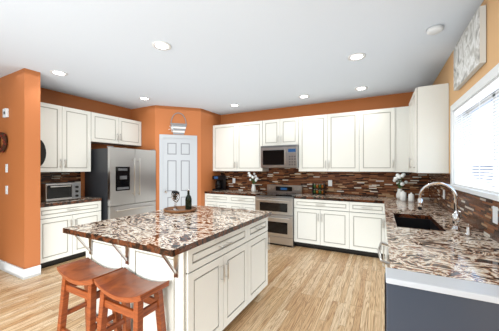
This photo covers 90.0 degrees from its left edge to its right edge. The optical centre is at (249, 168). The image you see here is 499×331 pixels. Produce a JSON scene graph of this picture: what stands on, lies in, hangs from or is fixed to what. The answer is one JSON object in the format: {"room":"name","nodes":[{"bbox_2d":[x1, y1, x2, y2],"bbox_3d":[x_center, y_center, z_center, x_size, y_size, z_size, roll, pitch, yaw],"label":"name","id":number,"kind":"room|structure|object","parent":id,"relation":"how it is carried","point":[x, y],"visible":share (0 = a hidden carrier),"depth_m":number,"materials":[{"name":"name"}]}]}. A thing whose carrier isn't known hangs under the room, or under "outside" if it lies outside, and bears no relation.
{"room":"kitchen","nodes":[
{"label":"kitchen","id":0,"kind":"room"},
{"bbox_2d":[0,68,39,268],"bbox_3d":[-4.732,0.060,4.276,4.240,2.720,0.170,0,0,28],"label":"wall","id":1,"kind":"structure","parent":0,"point":[20,200],"depth_m":3.32,"materials":[{"name":"orange paint"}]},
{"bbox_2d":[0,132,7,152],"bbox_3d":[-3.456,-0.364,3.464,0.311,0.301,0.060,0,0,28],"label":"wreath","id":2,"kind":"object","parent":1,"relation":"hanging from","point":[4,141],"visible":1,"depth_m":3.41,"materials":[{"name":"brown"}]},
{"bbox_2d":[3,108,8,117],"bbox_3d":[-3.360,-0.770,3.436,0.110,0.120,0.029,0,0,28],"label":"thermostat","id":3,"kind":"object","parent":1,"relation":"attached to","point":[5,112],"visible":1,"depth_m":3.42,"materials":[{"name":"white plastic"}]},
{"bbox_2d":[0,260,40,279],"bbox_3d":[-4.729,1.355,4.265,4.255,0.130,0.185,0,0,28],"label":"baseboard","id":4,"kind":"structure","parent":1,"relation":"attached to","point":[19,272],"depth_m":3.30,"materials":[{"name":"white wood"}]},
{"bbox_2d":[40,87,130,196],"bbox_3d":[-2.759,0.060,5.219,0.150,2.720,3.340,0,0,28],"label":"wall","id":5,"kind":"structure","parent":0,"point":[48,96],"depth_m":4.57,"materials":[{"name":"orange paint"}]},
{"bbox_2d":[40,102,91,171],"bbox_3d":[-3.115,-0.475,4.033,0.322,1.050,0.890,0,0,28],"label":"upper cabinet","id":6,"kind":"object","parent":5,"relation":"attached to","point":[68,136],"depth_m":4.00,"materials":[{"name":"grey wood"}]},
{"bbox_2d":[40,140,45,165],"bbox_3d":[-3.120,-0.240,3.652,0.018,0.430,0.240,0,0,28],"label":"hanging ornament","id":7,"kind":"object","parent":6,"relation":"hanging from","point":[42,152],"visible":0.33,"depth_m":3.71,"materials":[{"name":"black plastic"}]},
{"bbox_2d":[92,112,140,145],"bbox_3d":[-2.665,-0.740,4.885,0.322,0.520,1.031,0,0,28],"label":"upper cabinet","id":8,"kind":"object","parent":5,"relation":"attached to","point":[106,129],"depth_m":4.76,"materials":[{"name":"grey wood"}]},
{"bbox_2d":[131,105,220,210],"bbox_3d":[-1.630,0.060,5.721,1.380,2.720,1.400,0,0,28],"label":"wall","id":9,"kind":"structure","parent":0,"point":[155,120],"depth_m":5.30,"materials":[{"name":"orange paint"}]},
{"bbox_2d":[168,113,186,134],"bbox_3d":[-1.492,-0.949,5.195,0.372,0.458,0.033,0,0,-17],"label":"decorative sign","id":10,"kind":"object","parent":9,"relation":"attached to","point":[181,129],"visible":0.94,"depth_m":5.21,"materials":[{"name":"grey metal"}]},
{"bbox_2d":[159,134,196,209],"bbox_3d":[-1.478,0.356,5.206,0.549,2.128,0.549,0,0,28],"label":"pantry door","id":11,"kind":"structure","parent":9,"relation":"in","point":[178,163],"depth_m":5.20,"materials":[{"name":"grey wood"}]},
{"bbox_2d":[0,244,384,330],"bbox_3d":[-2.926,1.470,2.277,9.300,0.100,9.300,0,0,28],"label":"floor","id":12,"kind":"structure","parent":0,"point":[308,289],"depth_m":2.74,"materials":[{"name":"brown wood"}]},
{"bbox_2d":[40,172,101,268],"bbox_3d":[-2.970,0.736,3.954,0.650,1.368,0.895,0,0,28],"label":"base cabinet","id":13,"kind":"object","parent":12,"relation":"on","point":[57,245],"visible":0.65,"depth_m":3.77,"materials":[{"name":"white wood"}]},
{"bbox_2d":[40,182,80,201],"bbox_3d":[-2.998,0.355,3.932,0.388,0.269,0.480,0,0,28],"label":"toaster oven","id":14,"kind":"object","parent":13,"relation":"on","point":[56,191],"visible":0.94,"depth_m":3.81,"materials":[{"name":"silver metal"}]},
{"bbox_2d":[57,257,122,330],"bbox_3d":[-1.218,1.084,1.903,0.460,0.676,0.272,0,0,28],"label":"stool","id":15,"kind":"object","parent":12,"relation":"on","point":[85,272],"visible":0.88,"depth_m":1.88,"materials":[{"name":"brown wood"}]},
{"bbox_2d":[85,146,155,220],"bbox_3d":[-2.415,0.515,4.780,0.809,1.810,0.965,0,0,28],"label":"fridge","id":16,"kind":"object","parent":12,"relation":"on","point":[120,182],"visible":0.62,"depth_m":4.45,"materials":[{"name":"grey metal"}]},
{"bbox_2d":[94,268,169,330],"bbox_3d":[-0.794,1.084,1.679,0.460,0.676,0.272,0,0,28],"label":"stool","id":17,"kind":"object","parent":12,"relation":"on","point":[125,287],"visible":1,"depth_m":1.66,"materials":[{"name":"brown wood"}]},
{"bbox_2d":[66,217,267,330],"bbox_3d":[-0.636,0.975,2.446,1.194,0.890,1.485,0,0,28],"label":"kitchen island","id":18,"kind":"object","parent":12,"relation":"on","point":[210,263],"depth_m":1.94,"materials":[{"name":"white wood"}]},
{"bbox_2d":[63,205,270,256],"bbox_3d":[-0.649,0.510,2.468,1.230,0.040,1.540,0,0,28],"label":"island countertop","id":19,"kind":"structure","parent":18,"relation":"on","point":[161,232],"depth_m":2.05,"materials":[{"name":"stone"}]},
{"bbox_2d":[163,189,196,212],"bbox_3d":[-0.809,0.363,2.925,0.380,0.252,0.380,0,0,28],"label":"tray","id":20,"kind":"object","parent":19,"relation":"on","point":[188,207],"visible":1,"depth_m":2.92,"materials":[{"name":"brown wood"}]},
{"bbox_2d":[205,168,302,209],"bbox_3d":[0.048,0.702,5.256,2.015,1.437,0.650,0,0,28],"label":"base cabinet","id":21,"kind":"object","parent":12,"relation":"on","point":[238,194],"visible":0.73,"depth_m":5.34,"materials":[{"name":"grey"}]},
{"bbox_2d":[212,175,225,190],"bbox_3d":[-0.700,0.319,5.705,0.200,0.340,0.281,0,0,28],"label":"coffee maker","id":22,"kind":"object","parent":21,"relation":"on","point":[220,184],"visible":1,"depth_m":5.64,"materials":[{"name":"black plastic"}]},
{"bbox_2d":[248,172,257,191],"bbox_3d":[0.070,0.276,5.268,0.243,0.427,0.204,0,0,28],"label":"flower vase","id":23,"kind":"object","parent":21,"relation":"on","point":[253,188],"visible":1,"depth_m":5.26,"materials":[{"name":"white ceramic"}]},
{"bbox_2d":[255,184,302,246],"bbox_3d":[0.581,0.877,4.919,0.756,1.085,0.716,0,0,28],"label":"range","id":24,"kind":"object","parent":12,"relation":"on","point":[277,201],"visible":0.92,"depth_m":4.64,"materials":[{"name":"silver metal"}]},
{"bbox_2d":[294,196,341,252],"bbox_3d":[1.392,0.975,4.567,0.998,0.890,0.617,0,0,28],"label":"base cabinet","id":25,"kind":"object","parent":12,"relation":"on","point":[317,223],"depth_m":4.33,"materials":[{"name":"grey wood"}]},
{"bbox_2d":[298,192,433,203],"bbox_3d":[1.875,0.510,4.307,2.095,0.040,0.627,0,0,28],"label":"countertop","id":26,"kind":"structure","parent":25,"relation":"on","point":[305,195],"depth_m":4.29,"materials":[{"name":"brown stone"}]},
{"bbox_2d":[312,183,324,194],"bbox_3d":[1.327,0.379,4.789,0.220,0.220,0.110,0,0,28],"label":"spice rack","id":27,"kind":"object","parent":26,"relation":"on","point":[315,188],"visible":1,"depth_m":4.78,"materials":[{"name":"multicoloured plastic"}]},
{"bbox_2d":[393,173,407,198],"bbox_3d":[2.452,0.276,4.055,0.213,0.427,0.239,0,0,28],"label":"flower vase","id":28,"kind":"object","parent":26,"relation":"on","point":[401,183],"visible":0.98,"depth_m":4.04,"materials":[{"name":"white ceramic"}]},
{"bbox_2d":[400,191,406,200],"bbox_3d":[2.364,0.411,3.841,0.090,0.157,0.088,0,0,28],"label":"canister","id":29,"kind":"object","parent":26,"relation":"on","point":[403,195],"depth_m":3.81,"materials":[{"name":"white ceramic"}]},
{"bbox_2d":[408,193,413,201],"bbox_3d":[2.424,0.421,3.742,0.076,0.137,0.074,0,0,28],"label":"canister","id":30,"kind":"object","parent":26,"relation":"on","point":[410,196],"depth_m":3.72,"materials":[{"name":"white ceramic"}]},
{"bbox_2d":[342,200,381,262],"bbox_3d":[1.971,0.975,4.222,0.590,0.890,0.688,0,0,28],"label":"base cabinet","id":31,"kind":"object","parent":12,"relation":"on","point":[369,214],"depth_m":4.01,"materials":[{"name":"grey wood"}]},
{"bbox_2d":[382,200,453,219],"bbox_3d":[2.093,0.510,3.179,0.658,0.040,1.165,0,0,28],"label":"countertop","id":32,"kind":"structure","parent":31,"relation":"on","point":[393,207],"depth_m":2.95,"materials":[{"name":"brown stone"}]},
{"bbox_2d":[386,260,389,267],"bbox_3d":[1.303,0.975,1.707,0.623,0.890,0.686,0,0,28],"label":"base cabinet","id":33,"kind":"object","parent":12,"relation":"on","point":[387,261],"depth_m":1.63,"materials":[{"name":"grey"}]},
{"bbox_2d":[386,224,498,284],"bbox_3d":[1.230,0.510,1.542,0.658,0.040,1.035,0,0,28],"label":"countertop","id":34,"kind":"structure","parent":33,"relation":"on","point":[457,255],"depth_m":1.45,"materials":[{"name":"stone"}]},
{"bbox_2d":[418,182,460,230],"bbox_3d":[1.554,0.298,2.042,0.290,0.382,0.123,0,0,28],"label":"faucet","id":35,"kind":"object","parent":34,"relation":"on","point":[455,219],"visible":1,"depth_m":2.02,"materials":[{"name":"silver metal"}]},
{"bbox_2d":[458,223,471,235],"bbox_3d":[1.597,0.444,1.849,0.083,0.090,0.044,0,0,28],"label":"soap dispenser","id":36,"kind":"object","parent":34,"relation":"on","point":[468,232],"visible":1,"depth_m":1.83,"materials":[{"name":"silver metal"}]},
{"bbox_2d":[382,208,457,267],"bbox_3d":[1.959,0.975,2.946,0.618,0.890,0.641,0,0,28],"label":"base cabinet","id":37,"kind":"object","parent":12,"relation":"on","point":[402,221],"depth_m":2.67,"materials":[{"name":"grey"}]},
{"bbox_2d":[384,267,498,330],"bbox_3d":[1.022,0.954,1.186,0.672,0.932,0.492,0,0,28],"label":"dishwasher","id":38,"kind":"object","parent":12,"relation":"on","point":[415,301],"visible":0.94,"depth_m":1.05,"materials":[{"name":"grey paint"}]},
{"bbox_2d":[0,0,483,114],"bbox_3d":[-2.926,-1.350,2.277,9.300,0.100,9.300,0,0,28],"label":"ceiling","id":39,"kind":"structure","parent":0,"point":[219,57],"depth_m":2.69,"materials":[{"name":"paint"}]},
{"bbox_2d":[50,70,67,75],"bbox_3d":[-2.575,-1.295,3.370,0.196,0.008,0.196,0,0,28],"label":"recessed light","id":40,"kind":"object","parent":39,"relation":"in","point":[58,72],"visible":1,"depth_m":3.35,"materials":[{"name":"white glass"}]},
{"bbox_2d":[152,41,170,49],"bbox_3d":[-0.923,-1.295,2.623,0.196,0.008,0.196,0,0,28],"label":"recessed light","id":41,"kind":"object","parent":39,"relation":"in","point":[161,45],"visible":1,"depth_m":2.61,"materials":[{"name":"white"}]},
{"bbox_2d":[348,53,365,60],"bbox_3d":[1.239,-1.295,2.885,0.196,0.008,0.196,0,0,28],"label":"recessed light","id":42,"kind":"object","parent":39,"relation":"in","point":[356,56],"visible":1,"depth_m":2.87,"materials":[{"name":"white glass"}]},
{"bbox_2d":[355,86,367,90],"bbox_3d":[1.800,-1.295,4.014,0.196,0.008,0.196,0,0,28],"label":"recessed light","id":43,"kind":"object","parent":39,"relation":"in","point":[362,88],"visible":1,"depth_m":4.01,"materials":[{"name":"white"}]},
{"bbox_2d":[426,24,443,34],"bbox_3d":[1.714,-1.282,2.307,0.130,0.036,0.128,0,0,28],"label":"smoke detector","id":44,"kind":"object","parent":39,"relation":"attached to","point":[435,29],"visible":1,"depth_m":2.28,"materials":[{"name":"white plastic"}]},
{"bbox_2d":[221,92,413,124],"bbox_3d":[0.553,0.060,5.445,5.800,2.720,0.150,0,0,28],"label":"wall","id":45,"kind":"structure","parent":0,"point":[377,102],"depth_m":4.88,"materials":[{"name":"orange paint"}]},
{"bbox_2d":[213,107,404,171],"bbox_3d":[1.051,-0.475,4.910,4.114,1.050,0.327,0,0,28],"label":"upper cabinet","id":46,"kind":"object","parent":45,"relation":"attached to","point":[367,140],"depth_m":4.55,"materials":[{"name":"grey wood"}]},
{"bbox_2d":[261,144,298,167],"bbox_3d":[0.643,-0.241,5.037,0.752,0.442,0.481,0,0,28],"label":"microwave","id":47,"kind":"object","parent":46,"relation":"attached to","point":[281,156],"visible":1,"depth_m":4.85,"materials":[{"name":"silver metal"}]},
{"bbox_2d":[390,216,397,227],"bbox_3d":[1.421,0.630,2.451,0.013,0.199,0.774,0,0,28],"label":"countertop","id":48,"kind":"structure","parent":0,"relation":"attached to","point":[391,217],"depth_m":2.35,"materials":[{"name":"beige stone"}]},
{"bbox_2d":[430,220,441,231],"bbox_3d":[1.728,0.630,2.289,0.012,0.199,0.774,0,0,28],"label":"sink","id":49,"kind":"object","parent":0,"relation":"attached to","point":[432,225],"depth_m":2.42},
{"bbox_2d":[432,0,498,173],"bbox_3d":[0.919,0.060,0.081,0.150,2.720,9.000,0,0,28],"label":"wall","id":50,"kind":"structure","parent":0,"point":[445,75],"depth_m":1.89,"materials":[{"name":"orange paint"}]},
{"bbox_2d":[405,83,448,172],"bbox_3d":[2.409,-0.475,3.433,0.334,1.050,1.020,0,0,28],"label":"upper cabinet","id":51,"kind":"object","parent":50,"relation":"attached to","point":[413,137],"depth_m":2.99,"materials":[{"name":"grey wood"}]},
{"bbox_2d":[454,5,485,90],"bbox_3d":[1.933,-1.015,2.214,0.038,0.430,0.760,0,0,28],"label":"canvas art","id":52,"kind":"object","parent":50,"relation":"attached to","point":[470,55],"visible":1,"depth_m":2.07,"materials":[{"name":"beige fabric"}]},
{"bbox_2d":[448,63,498,201],"bbox_3d":[1.932,-0.245,2.051,0.195,0.900,1.600,0,0,28],"label":"window","id":53,"kind":"structure","parent":50,"relation":"in","point":[487,79],"depth_m":2.42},
{"bbox_2d":[455,78,498,191],"bbox_3d":[1.907,-0.230,2.064,0.041,0.774,1.402,0,0,28],"label":"window blind slats","id":54,"kind":"object","parent":53,"relation":"attached to","point":[487,91],"visible":1,"depth_m":2.06,"materials":[{"name":"white plastic"}]},
{"bbox_2d":[493,206,497,223],"bbox_3d":[1.670,0.312,1.697,0.007,0.115,0.072,0,0,28],"label":"switch plate","id":55,"kind":"object","parent":50,"relation":"attached to","point":[495,215],"visible":1,"depth_m":1.69,"materials":[{"name":"white plastic"}]},
{"label":"outside","id":56,"kind":"structure","parent":0,"visible":0},
{"bbox_3d":[20.775,1.670,-5.301,39.700,0.100,60.000,0,0,28],"label":"ground","id":57,"kind":"structure","parent":56,"visible":0},
{"bbox_2d":[472,166,492,182],"bbox_3d":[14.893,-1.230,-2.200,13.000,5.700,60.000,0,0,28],"label":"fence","id":58,"kind":"object","parent":57,"relation":"on","point":[482,172],"depth_m":21.41,"materials":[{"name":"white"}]}
]}

